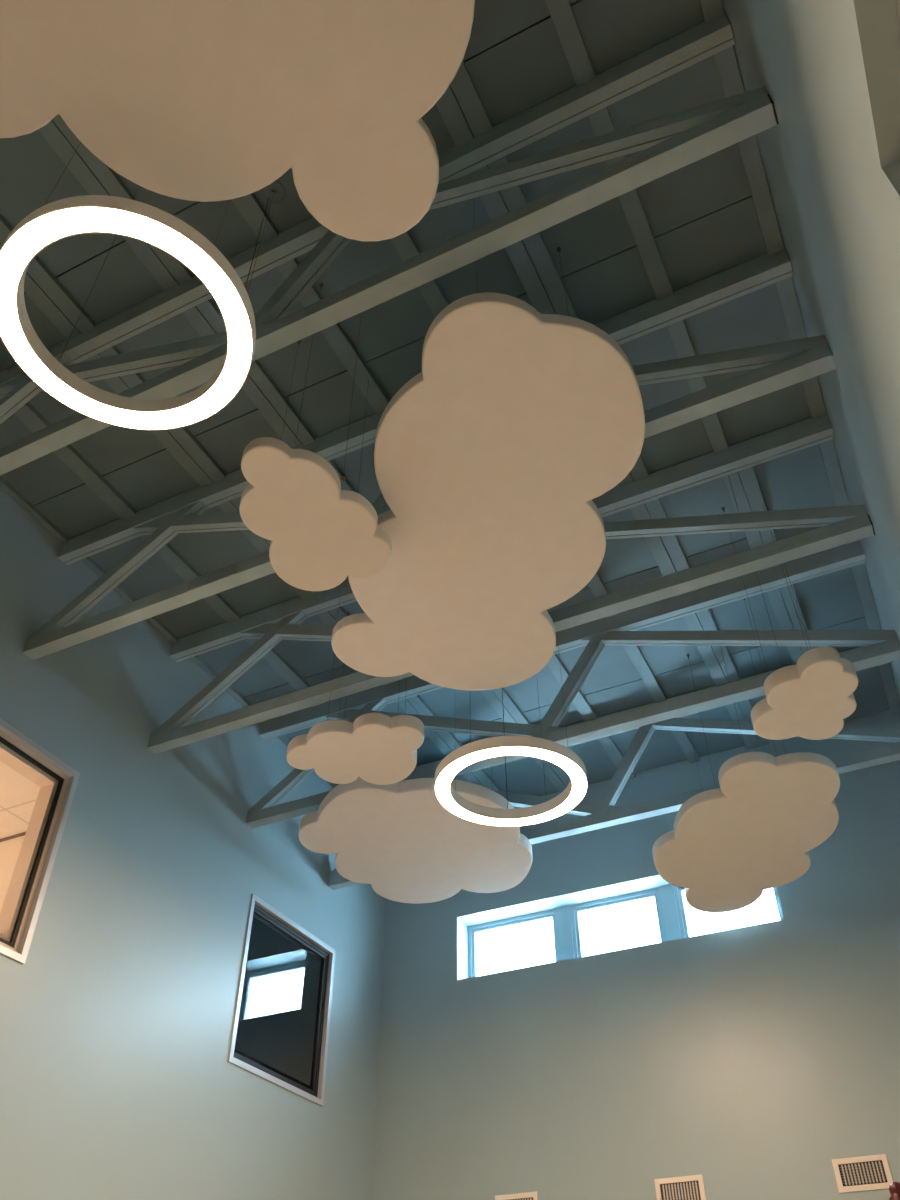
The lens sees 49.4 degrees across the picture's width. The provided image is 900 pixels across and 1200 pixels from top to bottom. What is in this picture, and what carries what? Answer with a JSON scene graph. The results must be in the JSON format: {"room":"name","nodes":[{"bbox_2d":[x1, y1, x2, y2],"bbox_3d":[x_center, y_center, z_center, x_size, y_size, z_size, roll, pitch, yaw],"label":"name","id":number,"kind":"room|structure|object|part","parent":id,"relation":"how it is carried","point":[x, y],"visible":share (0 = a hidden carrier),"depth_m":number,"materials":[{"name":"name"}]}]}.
{"room":"childcare playroom","nodes":[
{"label":"childcare playroom","id":0,"kind":"room"},
{"bbox_2d":[0,835,24,911],"bbox_3d":[-3.573,3.148,6.366,3.019,3.406,0.093,-18,-45,19],"label":"wall","id":1,"kind":"structure","parent":0,"point":[10,849],"depth_m":7.18,"materials":[{"name":"white paint"}]},
{"bbox_2d":[0,832,25,841],"bbox_3d":[-3.598,1.880,7.432,3.019,0.016,0.019,-18,-45,19],"label":"trim","id":2,"kind":"structure","parent":1,"relation":"attached to","point":[22,833],"depth_m":7.30,"materials":[{"name":"white wood"}]},
{"bbox_2d":[0,761,39,838],"bbox_3d":[-4.548,0.574,6.013,3.019,0.039,4.319,-18,-45,19],"label":"ceiling","id":3,"kind":"structure","parent":0,"point":[18,794],"depth_m":6.93,"materials":[{"name":"tile"}]},
{"bbox_2d":[0,488,385,1199],"bbox_3d":[-3.543,0.888,3.642,0.162,6.531,12.861,-18,-45,19],"label":"wall","id":4,"kind":"structure","parent":0,"point":[118,1081],"depth_m":6.56,"materials":[{"name":"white paint"}]},
{"bbox_2d":[0,718,79,963],"bbox_3d":[-2.737,1.232,5.506,0.176,1.238,1.246,-18,-45,19],"label":"window","id":5,"kind":"structure","parent":4,"relation":"in","point":[57,781],"depth_m":5.92,"materials":[{"name":"beige paint"}]},
{"bbox_3d":[-2.764,1.241,5.516,0.116,1.049,1.056,-18,-45,19],"label":"frame","id":6,"kind":"part","parent":5,"relation":"part of","materials":[{"name":"beige paint"}]},
{"bbox_2d":[0,475,337,787],"bbox_3d":[-3.448,-1.448,5.667,0.050,0.039,12.861,-18,-45,19],"label":"ceiling beam","id":7,"kind":"structure","parent":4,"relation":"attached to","point":[5,486],"depth_m":7.06,"materials":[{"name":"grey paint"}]},
{"bbox_2d":[228,894,335,1105],"bbox_3d":[-1.335,3.131,7.624,0.176,1.231,1.234,-18,-45,19],"label":"window","id":8,"kind":"structure","parent":4,"relation":"in","point":[310,1084],"depth_m":7.83,"materials":[{"name":"white wood"}]},
{"bbox_3d":[-1.362,3.140,7.634,0.116,1.041,1.045,-18,-45,19],"label":"frame","id":9,"kind":"part","parent":8,"relation":"part of","materials":[{"name":"black metal"}]},
{"bbox_2d":[244,926,308,988],"bbox_3d":[-2.746,3.012,8.739,3.019,0.039,2.799,-18,-45,19],"label":"ceiling","id":10,"kind":"structure","parent":0,"point":[268,962],"depth_m":9.14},
{"bbox_2d":[59,0,578,274],"bbox_3d":[-1.231,-2.265,4.933,4.992,0.108,12.861,-18,-45,19],"label":"ceiling","id":11,"kind":"structure","parent":0,"point":[578,0],"depth_m":4.55,"materials":[{"name":"grey wood"}]},
{"bbox_2d":[0,0,895,795],"bbox_3d":[-1.231,-2.199,4.874,4.992,0.023,12.853,-18,-45,19],"label":"ceiling","id":12,"kind":"structure","parent":0,"point":[701,215],"depth_m":5.69,"materials":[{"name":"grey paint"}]},
{"bbox_2d":[0,143,285,429],"bbox_3d":[-1.210,-1.642,4.202,0.962,1.703,0.948,-18,-45,19],"label":"ring light","id":13,"kind":"object","parent":12,"relation":"hanging from","point":[52,222],"visible":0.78,"depth_m":3.59,"materials":[{"name":"white plastic"}]},
{"bbox_2d":[0,207,251,428],"bbox_3d":[-1.210,-1.012,3.639,0.935,0.010,0.935,-18,-45,19],"label":"diffuser","id":14,"kind":"object","parent":13,"relation":"attached to","point":[48,226],"depth_m":3.57,"materials":[{"name":"white plastic"}]},
{"bbox_3d":[-0.924,-1.460,4.462,0.004,1.627,0.004,-18,-45,19],"label":"power cord","id":15,"kind":"part","parent":13,"relation":"part of","materials":[{"name":"metal"}]},
{"bbox_2d":[0,0,474,240],"bbox_3d":[-0.908,-2.515,3.544,2.037,1.277,1.584,10,-43,-11],"label":"cloud","id":16,"kind":"object","parent":12,"relation":"hanging from","point":[190,100],"visible":1,"depth_m":3.41,"materials":[{"name":"white fabric"}]},
{"bbox_2d":[239,283,391,590],"bbox_3d":[-0.693,-0.935,5.123,0.629,1.529,0.950,-18,-45,19],"label":"cloud","id":17,"kind":"object","parent":12,"relation":"hanging from","point":[320,533],"visible":0.91,"depth_m":4.60,"materials":[{"name":"white fabric"}]},
{"bbox_3d":[-0.693,-0.392,4.638,0.629,0.072,0.950,-18,-45,19],"label":"cloud panel","id":18,"kind":"part","parent":17,"relation":"part of","materials":[{"name":"white fabric"}]},
{"bbox_2d":[286,601,423,784],"bbox_3d":[-0.626,0.492,6.821,0.869,1.393,0.742,5,-42,-5],"label":"cloud","id":19,"kind":"object","parent":12,"relation":"hanging from","point":[376,748],"visible":0.88,"depth_m":6.30,"materials":[{"name":"white fabric"}]},
{"bbox_3d":[-0.626,0.976,6.388,0.869,0.095,0.742,5,-42,-5],"label":"cloud panel","id":20,"kind":"part","parent":19,"relation":"part of","materials":[{"name":"white fabric"}]},
{"bbox_2d":[0,14,778,474],"bbox_3d":[-0.919,-1.514,4.854,5.226,0.996,0.091,-18,-45,19],"label":"roof truss","id":21,"kind":"object","parent":12,"relation":"attached to","point":[672,142],"visible":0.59,"depth_m":4.48,"materials":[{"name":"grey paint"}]},
{"bbox_3d":[1.240,-1.886,3.758,0.006,0.089,0.083,-18,-45,19],"label":"plate","id":22,"kind":"part","parent":21,"relation":"part of","materials":[{"name":"grey metal"}]},
{"bbox_2d":[299,700,531,903],"bbox_3d":[-0.212,1.431,7.958,1.627,1.277,1.938,-18,-45,19],"label":"cloud","id":23,"kind":"object","parent":12,"relation":"hanging from","point":[398,839],"visible":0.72,"depth_m":7.46,"materials":[{"name":"white fabric"}]},
{"bbox_3d":[-0.212,1.869,7.566,1.627,0.101,1.938,-18,-45,19],"label":"cloud panel","id":24,"kind":"part","parent":23,"relation":"part of","materials":[{"name":"white fabric"}]},
{"bbox_2d":[23,249,835,659],"bbox_3d":[-0.369,-0.771,5.686,5.226,0.996,0.096,-18,-45,19],"label":"roof truss","id":25,"kind":"object","parent":12,"relation":"attached to","point":[781,365],"visible":0.61,"depth_m":5.64,"materials":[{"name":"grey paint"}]},
{"bbox_3d":[-1.390,-0.135,5.725,0.352,0.093,0.005,-18,-45,19],"label":"nail plate","id":26,"kind":"part","parent":25,"relation":"part of","materials":[{"name":"grey metal"}]},
{"bbox_3d":[1.791,-1.141,4.591,0.006,0.089,0.083,-18,-45,19],"label":"plate","id":27,"kind":"part","parent":25,"relation":"part of","materials":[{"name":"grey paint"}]},
{"bbox_2d":[331,210,644,690],"bbox_3d":[0.179,-0.803,5.460,1.314,1.277,2.637,9,-43,-10],"label":"cloud","id":28,"kind":"object","parent":12,"relation":"hanging from","point":[491,461],"visible":0.91,"depth_m":4.78,"materials":[{"name":"white fabric"}]},
{"bbox_2d":[147,415,874,753],"bbox_3d":[0.168,-0.044,6.499,5.226,0.996,0.091,-18,-45,19],"label":"roof truss","id":29,"kind":"object","parent":12,"relation":"attached to","point":[842,525],"visible":0.66,"depth_m":6.20,"materials":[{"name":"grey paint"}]},
{"bbox_2d":[435,606,587,825],"bbox_3d":[0.378,0.536,6.638,0.958,1.703,0.958,-18,-45,19],"label":"ring light","id":30,"kind":"object","parent":12,"relation":"hanging from","point":[555,753],"visible":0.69,"depth_m":6.00,"materials":[{"name":"white plastic"}]},
{"bbox_3d":[0.380,0.792,6.981,0.004,1.627,0.004,-18,-45,19],"label":"power cord","id":31,"kind":"part","parent":30,"relation":"part of","materials":[{"name":"metal"}]},
{"bbox_2d":[436,747,586,825],"bbox_3d":[0.378,1.166,6.075,0.935,0.010,0.935,-18,-45,19],"label":"diffuser","id":32,"kind":"object","parent":30,"relation":"attached to","point":[575,770],"depth_m":6.06,"materials":[{"name":"white plastic"}]},
{"bbox_2d":[246,541,899,827],"bbox_3d":[0.704,0.680,7.309,5.226,0.996,0.091,-18,-45,19],"label":"roof truss","id":33,"kind":"object","parent":12,"relation":"attached to","point":[879,646],"visible":0.77,"depth_m":7.11,"materials":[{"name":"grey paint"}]},
{"bbox_2d":[328,647,899,889],"bbox_3d":[1.253,1.423,8.139,5.226,0.996,0.091,-18,-45,19],"label":"roof truss","id":34,"kind":"object","parent":12,"relation":"attached to","point":[604,814],"visible":0.39,"depth_m":7.88,"materials":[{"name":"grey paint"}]},
{"bbox_2d":[652,598,839,912],"bbox_3d":[2.070,1.175,7.469,1.184,1.548,2.216,1,-42,-2],"label":"cloud","id":35,"kind":"object","parent":12,"relation":"hanging from","point":[742,838],"visible":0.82,"depth_m":6.77,"materials":[{"name":"white fabric"}]},
{"bbox_3d":[2.070,1.723,6.979,1.184,0.079,2.216,1,-42,-2],"label":"cloud panel","id":36,"kind":"part","parent":35,"relation":"part of","materials":[{"name":"white fabric"}]},
{"bbox_2d":[722,466,857,739],"bbox_3d":[1.951,-0.110,5.858,0.513,1.780,0.730,1,-42,-1],"label":"cloud","id":37,"kind":"object","parent":12,"relation":"hanging from","point":[811,698],"visible":0.88,"depth_m":5.25,"materials":[{"name":"white fabric"}]},
{"bbox_3d":[1.951,0.517,5.298,0.513,0.101,0.730,1,-42,-1],"label":"cloud panel","id":38,"kind":"part","parent":37,"relation":"part of","materials":[{"name":"white fabric"}]},
{"bbox_2d":[235,710,899,1199],"bbox_3d":[0.353,4.494,7.675,8.406,6.531,0.290,-18,-45,19],"label":"wall","id":39,"kind":"structure","parent":0,"point":[749,1060],"depth_m":7.70,"materials":[{"name":"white paint"}]},
{"bbox_2d":[14,402,324,706],"bbox_3d":[-2.944,-1.613,5.482,0.112,0.039,12.861,-18,-45,19],"label":"ceiling beam","id":40,"kind":"structure","parent":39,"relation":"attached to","point":[27,413],"depth_m":6.60,"materials":[{"name":"grey metal"}]},
{"bbox_2d":[0,214,501,790],"bbox_3d":[-2.270,-1.835,5.235,0.095,0.039,12.861,-18,-45,19],"label":"ceiling beam","id":41,"kind":"structure","parent":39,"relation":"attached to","point":[36,269],"depth_m":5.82,"materials":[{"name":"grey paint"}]},
{"bbox_2d":[38,114,569,792],"bbox_3d":[-1.736,-2.010,5.038,0.089,0.039,12.861,-18,-45,19],"label":"ceiling beam","id":42,"kind":"structure","parent":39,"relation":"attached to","point":[50,132],"depth_m":5.34,"materials":[{"name":"grey metal"}]},
{"bbox_2d":[231,193,635,777],"bbox_3d":[-1.164,-2.198,4.828,0.104,0.039,12.861,-18,-45,19],"label":"ceiling beam","id":43,"kind":"structure","parent":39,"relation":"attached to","point":[249,207],"depth_m":5.69,"materials":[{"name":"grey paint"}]},
{"bbox_2d":[468,908,560,977],"bbox_3d":[0.586,3.171,8.878,0.904,0.579,0.058,-18,-45,19],"label":"window","id":44,"kind":"structure","parent":39,"relation":"in","point":[473,930],"depth_m":9.00,"materials":[{"name":"white wood"}]},
{"bbox_2d":[495,1191,537,1199],"bbox_3d":[0.497,4.548,7.308,0.344,0.197,0.010,-18,-45,19],"label":"air vent","id":45,"kind":"object","parent":39,"relation":"in","point":[528,1195],"visible":1,"depth_m":7.35,"materials":[{"name":"white metal"}]},
{"bbox_2d":[391,231,699,762],"bbox_3d":[-0.608,-2.381,4.624,0.097,0.039,12.861,-18,-45,19],"label":"trim","id":46,"kind":"structure","parent":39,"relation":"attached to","point":[404,243],"depth_m":7.19,"materials":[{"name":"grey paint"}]},
{"bbox_2d":[557,905,573,960],"bbox_3d":[1.042,3.017,8.706,0.120,0.579,0.070,-18,-45,19],"label":"trim","id":47,"kind":"structure","parent":39,"relation":"attached to","point":[564,914],"depth_m":8.71,"materials":[{"name":"blue paint"}]},
{"bbox_2d":[435,85,756,748],"bbox_3d":[-0.143,-2.534,4.453,0.097,0.039,12.861,-18,-45,19],"label":"trim","id":48,"kind":"structure","parent":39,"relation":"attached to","point":[448,106],"depth_m":5.36,"materials":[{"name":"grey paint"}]},
{"bbox_2d":[450,60,768,746],"bbox_3d":[-0.052,-2.563,4.420,0.095,0.039,12.861,-18,-45,19],"label":"ceiling beam","id":49,"kind":"structure","parent":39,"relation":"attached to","point":[463,87],"depth_m":5.32,"materials":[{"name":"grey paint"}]},
{"bbox_2d":[570,888,666,957],"bbox_3d":[1.476,2.879,8.551,0.840,0.579,0.058,-18,-45,19],"label":"window","id":50,"kind":"structure","parent":39,"relation":"in","point":[576,909],"depth_m":8.66,"materials":[{"name":"white wood"}]},
{"bbox_2d":[659,884,680,940],"bbox_3d":[1.903,2.734,8.389,0.120,0.579,0.070,-18,-45,19],"label":"trim","id":51,"kind":"structure","parent":39,"relation":"attached to","point":[671,920],"depth_m":8.39,"materials":[{"name":"blue paint"}]},
{"bbox_2d":[545,0,802,664],"bbox_3d":[0.421,-2.719,4.246,0.093,0.039,12.861,-18,-45,19],"label":"ceiling beam","id":52,"kind":"structure","parent":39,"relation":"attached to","point":[561,13],"depth_m":5.22,"materials":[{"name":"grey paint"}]},
{"bbox_2d":[654,1174,705,1199],"bbox_3d":[1.623,4.178,6.894,0.348,0.197,0.010,-18,-45,19],"label":"air vent","id":53,"kind":"object","parent":39,"relation":"in","point":[691,1187],"visible":1,"depth_m":6.91,"materials":[{"name":"white metal"}]},
{"bbox_2d":[673,885,783,937],"bbox_3d":[2.356,2.590,8.228,0.882,0.579,0.058,-18,-45,19],"label":"window","id":54,"kind":"structure","parent":39,"relation":"in","point":[683,924],"depth_m":8.33,"materials":[{"name":"white wood"}]},
{"bbox_2d":[738,467,813,653],"bbox_3d":[2.602,0.083,7.380,0.091,0.039,3.391,-18,-45,19],"label":"trim","id":55,"kind":"structure","parent":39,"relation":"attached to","point":[748,478],"depth_m":6.76,"materials":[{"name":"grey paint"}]},
{"bbox_2d":[832,1154,892,1192],"bbox_3d":[2.737,3.805,6.491,0.352,0.197,0.010,-18,-45,19],"label":"air vent","id":56,"kind":"object","parent":39,"relation":"in","point":[871,1172],"visible":0.9,"depth_m":6.49,"materials":[{"name":"white metal"}]},
{"bbox_2d":[721,0,899,699],"bbox_3d":[1.112,-0.641,1.931,0.232,6.531,12.861,-18,-45,19],"label":"wall","id":57,"kind":"structure","parent":0,"point":[829,70],"depth_m":3.20,"materials":[{"name":"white paint"}]},
{"bbox_2d":[699,0,899,713],"bbox_3d":[0.966,-2.898,4.045,0.085,0.039,12.861,-18,-45,19],"label":"ceiling beam","id":58,"kind":"structure","parent":57,"relation":"attached to","point":[726,62],"depth_m":5.38,"materials":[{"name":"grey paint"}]},
{"bbox_2d":[896,0,899,28],"bbox_3d":[0.787,-0.920,1.351,0.046,1.236,1.248,-18,-45,19],"label":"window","id":59,"kind":"structure","parent":57,"relation":"in","point":[897,1],"depth_m":1.96,"materials":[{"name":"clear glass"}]},
{"bbox_3d":[-2.659,3.154,1.132,8.708,0.194,13.306,-18,-45,19],"label":"floor","id":60,"kind":"structure","parent":0,"visible":0},
{"bbox_2d":[889,1182,899,1199],"bbox_3d":[1.293,2.487,2.131,0.320,2.132,0.320,-18,-45,19],"label":"post","id":61,"kind":"object","parent":60,"relation":"on","point":[894,1187],"visible":1,"depth_m":2.81,"materials":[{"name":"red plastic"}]}
]}

